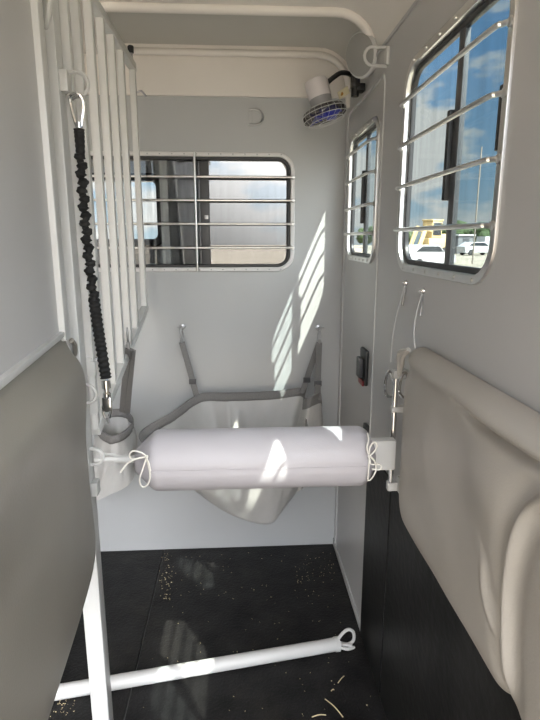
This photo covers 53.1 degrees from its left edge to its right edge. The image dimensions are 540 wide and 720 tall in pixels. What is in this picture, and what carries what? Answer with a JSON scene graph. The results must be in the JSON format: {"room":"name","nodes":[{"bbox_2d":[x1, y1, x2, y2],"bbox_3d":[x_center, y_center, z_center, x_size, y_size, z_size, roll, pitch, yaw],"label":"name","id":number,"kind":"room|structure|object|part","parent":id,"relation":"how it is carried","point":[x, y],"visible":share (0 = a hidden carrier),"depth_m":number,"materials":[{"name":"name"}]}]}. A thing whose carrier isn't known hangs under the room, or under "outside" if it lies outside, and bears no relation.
{"room":"horse trailer interior","nodes":[
{"label":"horse trailer interior","id":0,"kind":"room"},
{"bbox_2d":[93,327,136,500],"bbox_3d":[-0.570,0.215,2.109,0.424,0.758,0.209,11,17,39],"label":"feed manger","id":1,"kind":"object","parent":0,"point":[119,437],"visible":0.68,"depth_m":2.15,"materials":[{"name":"fabric"}]},
{"bbox_2d":[159,161,195,263],"bbox_3d":[-0.500,-0.354,3.157,0.035,2.300,1.438,-1,13,-3],"label":"wall","id":2,"kind":"structure","parent":0,"point":[170,188],"depth_m":2.70,"materials":[{"name":"grey metal"}]},
{"bbox_2d":[91,160,286,263],"bbox_3d":[-0.645,-0.516,3.871,1.764,2.300,0.040,-1,13,-3],"label":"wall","id":3,"kind":"structure","parent":0,"point":[155,256],"depth_m":3.76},
{"bbox_2d":[92,173,161,253],"bbox_3d":[-1.085,-1.007,3.721,0.720,0.536,0.075,-1,13,-3],"label":"window","id":4,"kind":"structure","parent":3,"relation":"in","point":[157,241],"depth_m":3.72,"materials":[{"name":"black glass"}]},
{"bbox_2d":[101,544,329,719],"bbox_3d":[-0.510,1.119,2.015,1.784,0.048,4.390,-1,13,-3],"label":"floor","id":5,"kind":"structure","parent":0,"point":[314,544],"depth_m":2.65,"materials":[{"name":"black rubber"}]},
{"bbox_2d":[48,550,163,719],"bbox_3d":[-0.878,1.261,1.254,0.872,0.012,2.849,-1,13,-3],"label":"floor mat","id":6,"kind":"object","parent":5,"relation":"on","point":[129,577],"visible":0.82,"depth_m":2.15,"materials":[{"name":"black rubber"}]},
{"bbox_2d":[42,0,113,719],"bbox_3d":[-0.485,0.082,1.407,0.121,2.220,0.073,6,14,23],"label":"post","id":7,"kind":"object","parent":6,"relation":"on","point":[94,615],"visible":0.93,"depth_m":1.35,"materials":[{"name":"white metal"}]},
{"bbox_2d":[0,0,95,719],"bbox_3d":[-0.370,-0.027,0.487,0.128,1.519,1.717,-2,13,-9],"label":"divider","id":8,"kind":"object","parent":7,"relation":"attached to","point":[48,543],"visible":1,"depth_m":0.94,"materials":[{"name":"grey leather"}]},
{"bbox_3d":[-0.368,-0.296,0.380,0.018,0.910,1.590,-2,13,-9],"label":"panel","id":9,"kind":"part","parent":8,"relation":"part of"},
{"bbox_3d":[-0.364,-0.316,0.381,0.037,0.912,1.638,-2,13,-9],"label":"panel frame","id":10,"kind":"part","parent":8,"relation":"part of","materials":[{"name":"white metal"}]},
{"bbox_3d":[-0.478,-0.649,1.259,0.020,0.048,0.032,-1,13,-3],"label":"ring plate","id":11,"kind":"part","parent":7,"relation":"part of","materials":[{"name":"white metal"}]},
{"bbox_2d":[68,91,111,423],"bbox_3d":[-0.441,-0.226,1.345,0.057,0.813,0.032,-1,13,-3],"label":"tie","id":12,"kind":"object","parent":7,"relation":"hanging from","point":[95,310],"visible":1,"depth_m":1.33,"materials":[{"name":"black fabric"}]},
{"bbox_3d":[-0.440,-0.248,1.340,0.054,0.608,0.032,-1,13,-3],"label":"cord","id":13,"kind":"part","parent":12,"relation":"part of","materials":[{"name":"black fabric"}]},
{"bbox_2d":[58,0,147,434],"bbox_3d":[-0.490,-0.498,1.787,0.067,1.249,0.915,-1,13,-3],"label":"divider","id":14,"kind":"object","parent":7,"relation":"attached to","point":[69,10],"visible":0.84,"depth_m":1.65,"materials":[{"name":"white metal"}]},
{"bbox_3d":[-0.508,-1.041,1.665,0.026,0.030,0.910,-1,13,-3],"label":"rail","id":15,"kind":"part","parent":14,"relation":"part of","materials":[{"name":"white metal"}]},
{"bbox_3d":[-0.508,-0.016,1.899,0.026,0.259,0.901,-1,13,-3],"label":"rail","id":16,"kind":"part","parent":14,"relation":"part of","materials":[{"name":"white metal"}]},
{"bbox_2d":[94,426,395,490],"bbox_3d":[-0.064,0.264,1.494,0.828,0.181,0.184,-1,13,-3],"label":"bar","id":17,"kind":"object","parent":7,"relation":"attached to","point":[314,456],"visible":1,"depth_m":1.43,"materials":[{"name":"white leather"}]},
{"bbox_2d":[125,544,386,719],"bbox_3d":[-0.019,1.250,1.302,0.839,0.012,2.849,-1,13,-3],"label":"floor mat","id":18,"kind":"object","parent":5,"relation":"on","point":[241,618],"visible":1,"depth_m":2.09,"materials":[{"name":"black rubber"}]},
{"bbox_2d":[50,552,340,716],"bbox_3d":[-0.212,1.049,2.152,1.072,0.002,1.010,-1,13,-3],"label":"chaff","id":19,"kind":"object","parent":18,"relation":"on","point":[248,552],"visible":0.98,"depth_m":2.35,"materials":[{"name":"plant"}]},
{"bbox_2d":[54,628,355,700],"bbox_3d":[-0.234,1.065,1.901,1.137,0.088,0.056,-3,13,-12],"label":"bar","id":20,"kind":"object","parent":18,"relation":"on","point":[79,688],"visible":0.97,"depth_m":1.89,"materials":[{"name":"white metal"}]},
{"bbox_2d":[325,699,342,716],"bbox_3d":[0.209,1.134,1.763,0.006,0.006,0.086,-9,16,-35],"label":"straw","id":21,"kind":"object","parent":18,"relation":"on","point":[325,699],"visible":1,"depth_m":1.76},
{"bbox_2d":[86,95,345,550],"bbox_3d":[-0.550,-0.175,2.433,1.784,2.270,0.035,-1,13,-3],"label":"wall","id":22,"kind":"structure","parent":0,"point":[245,331],"depth_m":2.44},
{"bbox_2d":[80,0,106,52],"bbox_3d":[-0.609,-0.904,0.735,0.210,0.040,2.800,-1,13,-3],"label":"trim","id":23,"kind":"structure","parent":22,"relation":"attached to","point":[81,4],"depth_m":1.88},
{"bbox_2d":[177,324,185,329],"bbox_3d":[-0.394,-0.145,2.414,0.042,0.027,0.033,-1,13,-3],"label":"bolt","id":24,"kind":"object","parent":22,"relation":"attached to","point":[181,326],"visible":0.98,"depth_m":2.40,"materials":[{"name":"metal"}]},
{"bbox_2d":[90,151,294,271],"bbox_3d":[-0.386,-0.633,2.326,0.988,0.497,0.071,-1,13,-3],"label":"window","id":25,"kind":"structure","parent":22,"relation":"in","point":[207,186],"depth_m":2.34,"materials":[{"name":"metal"}]},
{"bbox_3d":[-0.103,-0.641,2.361,0.355,0.435,0.003,-1,13,-3],"label":"pane","id":26,"kind":"part","parent":25,"relation":"part of","materials":[{"name":"clear glass"}]},
{"bbox_2d":[139,330,322,523],"bbox_3d":[-0.144,0.331,2.284,0.788,0.860,0.467,-1,13,-3],"label":"feed manger","id":27,"kind":"object","parent":22,"relation":"hanging from","point":[288,407],"visible":0.59,"depth_m":2.42,"materials":[{"name":"fabric"}]},
{"bbox_2d":[248,108,263,125],"bbox_3d":[-0.058,-1.011,2.249,0.065,0.069,0.012,-1,13,-3],"label":"ring","id":28,"kind":"object","parent":22,"relation":"attached to","point":[250,109],"visible":1,"depth_m":2.25,"materials":[{"name":"metal"}]},
{"bbox_3d":[-0.083,-1.012,2.251,0.016,0.060,0.006,-1,13,-3],"label":"plate","id":29,"kind":"part","parent":28,"relation":"part of","materials":[{"name":"grey metal"}]},
{"bbox_2d":[315,325,323,330],"bbox_3d":[0.224,-0.143,2.451,0.042,0.027,0.033,-1,13,-3],"label":"bolt","id":30,"kind":"object","parent":22,"relation":"attached to","point":[318,327],"visible":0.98,"depth_m":2.44,"materials":[{"name":"metal"}]},
{"bbox_2d":[84,0,414,98],"bbox_3d":[-0.456,-0.855,0.792,1.784,0.182,2.872,-1,13,-3],"label":"ceiling","id":31,"kind":"structure","parent":0,"point":[156,75],"depth_m":2.19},
{"bbox_2d":[106,12,359,60],"bbox_3d":[-0.523,-1.128,1.914,1.824,0.183,0.435,-1,13,-3],"label":"ceiling panel","id":32,"kind":"object","parent":31,"relation":"attached to","point":[334,34],"visible":0.33,"depth_m":1.98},
{"bbox_2d":[346,30,376,78],"bbox_3d":[0.322,-1.025,1.814,0.119,0.140,0.126,-1,13,-3],"label":"dome lamp","id":33,"kind":"object","parent":31,"relation":"attached to","point":[356,46],"visible":0.87,"depth_m":1.80,"materials":[{"name":"white plastic"}]},
{"bbox_2d":[334,0,539,538],"bbox_3d":[0.414,0.223,1.087,0.020,2.085,2.872,-1,13,-3],"label":"wall","id":34,"kind":"structure","parent":0,"point":[490,328],"depth_m":1.06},
{"bbox_2d":[84,47,350,108],"bbox_3d":[-0.536,-1.123,2.140,1.741,0.208,0.026,-1,13,-3],"label":"trim","id":35,"kind":"structure","parent":34,"relation":"attached to","point":[329,57],"depth_m":2.14,"materials":[{"name":"white metal"}]},
{"bbox_2d":[80,2,374,37],"bbox_3d":[-0.511,-1.062,1.717,1.750,0.150,0.036,-1,13,-3],"label":"trim","id":36,"kind":"structure","parent":34,"relation":"attached to","point":[126,7],"depth_m":1.72,"materials":[{"name":"white metal"}]},
{"bbox_2d":[302,70,364,128],"bbox_3d":[0.229,-0.950,1.956,0.223,0.205,0.166,-1,13,-3],"label":"fan","id":37,"kind":"object","parent":34,"relation":"attached to","point":[317,88],"visible":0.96,"depth_m":1.93,"materials":[{"name":"white plastic"}]},
{"bbox_3d":[0.169,-0.881,1.941,0.050,0.031,0.057,9,16,35],"label":"blade","id":38,"kind":"part","parent":37,"relation":"part of","materials":[{"name":"blue plastic"}]},
{"bbox_3d":[0.175,-0.888,1.999,0.057,0.043,0.042,10,16,37],"label":"blade","id":39,"kind":"part","parent":37,"relation":"part of","materials":[{"name":"blue plastic"}]},
{"bbox_3d":[0.173,-0.979,1.954,0.096,0.084,0.088,-1,13,-3],"label":"motor","id":40,"kind":"part","parent":37,"relation":"part of","materials":[{"name":"white plastic"}]},
{"bbox_3d":[0.224,-0.893,1.934,0.050,0.035,0.057,-6,14,-26],"label":"blade","id":41,"kind":"part","parent":37,"relation":"part of","materials":[{"name":"blue plastic"}]},
{"bbox_2d":[333,538,360,629],"bbox_3d":[0.336,0.976,2.408,0.006,0.035,0.622,-1,13,-3],"label":"baseboard","id":42,"kind":"structure","parent":34,"relation":"attached to","point":[334,544],"depth_m":2.35,"materials":[{"name":"grey metal"}]},
{"bbox_2d":[335,74,385,619],"bbox_3d":[0.338,0.015,2.166,0.054,1.985,0.584,-1,13,-3],"label":"door","id":43,"kind":"structure","parent":34,"relation":"in","point":[359,286],"depth_m":2.11,"materials":[{"name":"metal"}]},
{"bbox_3d":[0.352,-0.609,2.020,0.022,0.190,0.018,-1,13,-3],"label":"handle","id":44,"kind":"part","parent":43,"relation":"part of","materials":[{"name":"black plastic"}]},
{"bbox_2d":[363,45,389,67],"bbox_3d":[0.320,-0.920,1.639,0.080,0.062,0.032,-1,13,-3],"label":"ring","id":45,"kind":"object","parent":34,"relation":"attached to","point":[387,48],"visible":1,"depth_m":1.63,"materials":[{"name":"white metal"}]},
{"bbox_3d":[0.355,-0.921,1.641,0.009,0.052,0.032,-1,13,-3],"label":"plate","id":46,"kind":"part","parent":45,"relation":"part of","materials":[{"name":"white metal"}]},
{"bbox_2d":[349,0,419,90],"bbox_3d":[0.403,-0.792,0.857,0.007,0.010,2.872,-1,13,-3],"label":"trim","id":47,"kind":"structure","parent":34,"relation":"attached to","point":[416,2],"depth_m":1.51,"materials":[{"name":"white metal"}]},
{"bbox_2d":[379,491,390,691],"bbox_3d":[0.367,0.744,1.722,0.004,0.750,0.004,-1,13,-3],"label":"trim","id":48,"kind":"structure","parent":34,"relation":"attached to","point":[390,491],"depth_m":1.72,"materials":[{"name":"black rubber"}]},
{"bbox_2d":[384,280,406,397],"bbox_3d":[0.355,-0.053,1.542,0.040,0.350,0.058,-1,13,-3],"label":"cable","id":49,"kind":"object","parent":34,"relation":"hanging from","point":[404,283],"visible":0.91,"depth_m":1.56,"materials":[{"name":"grey plastic"}]},
{"bbox_2d":[386,369,407,492],"bbox_3d":[0.363,0.218,1.461,0.040,0.360,0.167,-1,13,-3],"label":"bracket","id":50,"kind":"object","parent":34,"relation":"attached to","point":[391,485],"visible":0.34,"depth_m":1.51,"materials":[{"name":"metal"}]},
{"bbox_2d":[386,480,397,490],"bbox_3d":[0.359,0.364,1.568,0.040,0.026,0.022,-1,13,-3],"label":"socket","id":51,"kind":"object","parent":50,"relation":"attached to","point":[391,485],"depth_m":1.56,"materials":[{"name":"white metal"}]},
{"bbox_3d":[0.349,0.201,1.529,0.015,0.344,0.015,-1,13,-3],"label":"rod","id":52,"kind":"part","parent":50,"relation":"part of","materials":[{"name":"metal"}]},
{"bbox_2d":[390,405,402,412],"bbox_3d":[0.359,0.137,1.517,0.040,0.016,0.022,-1,13,-3],"label":"socket","id":53,"kind":"object","parent":50,"relation":"attached to","point":[393,408],"depth_m":1.51,"materials":[{"name":"white metal"}]},
{"bbox_3d":[0.377,0.373,1.493,0.012,0.045,0.160,-1,13,-3],"label":"foot plate","id":54,"kind":"part","parent":50,"relation":"part of","materials":[{"name":"grey metal"}]},
{"bbox_2d":[392,369,407,378],"bbox_3d":[0.359,0.039,1.494,0.040,0.024,0.022,-1,13,-3],"label":"socket","id":55,"kind":"object","parent":50,"relation":"attached to","point":[394,371],"depth_m":1.48,"materials":[{"name":"white metal"}]},
{"bbox_2d":[398,288,424,398],"bbox_3d":[0.366,-0.036,1.365,0.055,0.288,0.052,-8,15,-32],"label":"cable","id":56,"kind":"object","parent":34,"relation":"hanging from","point":[422,291],"visible":0.78,"depth_m":1.34,"materials":[{"name":"grey plastic"}]},
{"bbox_2d":[360,470,520,719],"bbox_3d":[0.419,0.931,0.926,0.007,0.775,2.245,-1,13,-3],"label":"wall panel","id":57,"kind":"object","parent":34,"relation":"attached to","point":[432,668],"depth_m":1.46,"materials":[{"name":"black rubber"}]},
{"bbox_2d":[393,0,518,284],"bbox_3d":[0.386,-0.463,1.221,0.052,0.545,0.613,-1,13,-3],"label":"window","id":58,"kind":"structure","parent":34,"relation":"in","point":[459,25],"depth_m":1.17,"materials":[{"name":"metal"}]},
{"bbox_3d":[0.400,-0.453,1.200,0.022,0.190,0.018,-1,13,-3],"label":"handle","id":59,"kind":"part","parent":58,"relation":"part of","materials":[{"name":"black plastic"}]},
{"bbox_2d":[396,347,539,719],"bbox_3d":[0.397,0.440,0.634,0.066,0.619,1.695,-1,13,-3],"label":"pad","id":60,"kind":"object","parent":34,"relation":"attached to","point":[469,480],"visible":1,"depth_m":0.93,"materials":[{"name":"grey leather"}]},
{"label":"outside","id":61,"kind":"structure","parent":0,"visible":0},
{"bbox_2d":[354,245,486,267],"bbox_3d":[0.000,2.048,0.463,300.000,0.300,300.000,-1,13,-3],"label":"ground","id":62,"kind":"structure","parent":61,"point":[463,260],"depth_m":52.66,"materials":[{"name":"beige concrete"}]},
{"bbox_2d":[356,226,372,243],"bbox_3d":[20.227,-26.086,114.315,4.475,4.406,4.572,-1,13,-3],"label":"tree","id":63,"kind":"object","parent":62,"relation":"on","point":[359,238],"visible":0.32,"depth_m":112.88,"materials":[{"name":"green plant"}]},
{"bbox_2d":[368,228,372,241],"bbox_3d":[21.189,-23.818,105.411,4.085,3.906,3.280,-1,13,-3],"label":"tree","id":64,"kind":"object","parent":62,"relation":"on","point":[371,230],"visible":0.05,"depth_m":104.90,"materials":[{"name":"green plant"}]},
{"bbox_2d":[409,219,445,251],"bbox_3d":[12.416,-9.436,42.944,4.116,3.380,1.560,-6,14,-26],"label":"loader","id":65,"kind":"object","parent":62,"relation":"on","point":[432,237],"visible":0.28,"depth_m":42.58,"materials":[{"name":"metal"}]},
{"bbox_3d":[12.903,-10.409,42.975,0.840,0.975,1.200,-6,14,-26],"label":"cab glass","id":66,"kind":"part","parent":65,"relation":"part of","materials":[{"name":"glass"}]},
{"bbox_2d":[409,245,455,262],"bbox_3d":[10.275,-6.902,35.947,4.300,1.520,1.800,-8,15,-31],"label":"car","id":67,"kind":"object","parent":62,"relation":"on","point":[431,253],"visible":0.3,"depth_m":34.89,"materials":[{"name":"white paint"}]},
{"bbox_3d":[9.936,-7.333,35.633,2.600,0.380,1.740,-8,15,-31],"label":"glass","id":68,"kind":"part","parent":67,"relation":"part of","materials":[{"name":"glass"}]},
{"bbox_2d":[456,220,471,233],"bbox_3d":[35.494,-23.580,101.373,4.695,5.222,5.064,-1,13,-3],"label":"tree","id":69,"kind":"object","parent":62,"relation":"on","point":[458,231],"visible":0.39,"depth_m":99.56,"materials":[{"name":"green plant"}]},
{"bbox_2d":[455,234,475,253],"bbox_3d":[24.160,-14.915,69.422,3.000,2.400,3.000,-6,14,-26],"label":"shed","id":70,"kind":"object","parent":62,"relation":"on","point":[460,238],"visible":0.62,"depth_m":67.98,"materials":[{"name":"white paint"}]},
{"bbox_2d":[457,242,488,255],"bbox_3d":[23.916,-12.867,62.353,4.300,1.520,1.800,-3,13,-14],"label":"car","id":71,"kind":"object","parent":62,"relation":"on","point":[482,248],"visible":0.7,"depth_m":61.47,"materials":[{"name":"white paint"}]},
{"bbox_3d":[23.529,-13.323,62.145,2.600,0.380,1.740,-3,13,-14],"label":"glass","id":72,"kind":"part","parent":71,"relation":"part of","materials":[{"name":"glass"}]},
{"bbox_2d":[472,147,481,263],"bbox_3d":[15.587,-11.546,40.670,0.114,8.500,0.120,-1,13,-3],"label":"utility pole","id":73,"kind":"object","parent":62,"relation":"on","point":[481,147],"visible":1,"depth_m":40.64,"materials":[{"name":"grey wood"}]},
{"bbox_2d":[473,222,489,239],"bbox_3d":[39.786,-23.019,99.747,4.712,4.843,4.408,-1,13,-3],"label":"tree","id":74,"kind":"object","parent":62,"relation":"on","point":[479,232],"visible":0.41,"depth_m":98.17,"materials":[{"name":"green plant"}]},
{"bbox_2d":[476,236,489,244],"bbox_3d":[30.130,-15.478,72.480,4.900,2.150,1.800,-5,14,-20],"label":"van","id":75,"kind":"object","parent":62,"relation":"on","point":[486,239],"visible":0.02,"depth_m":71.05,"materials":[{"name":"white paint"}]}
]}

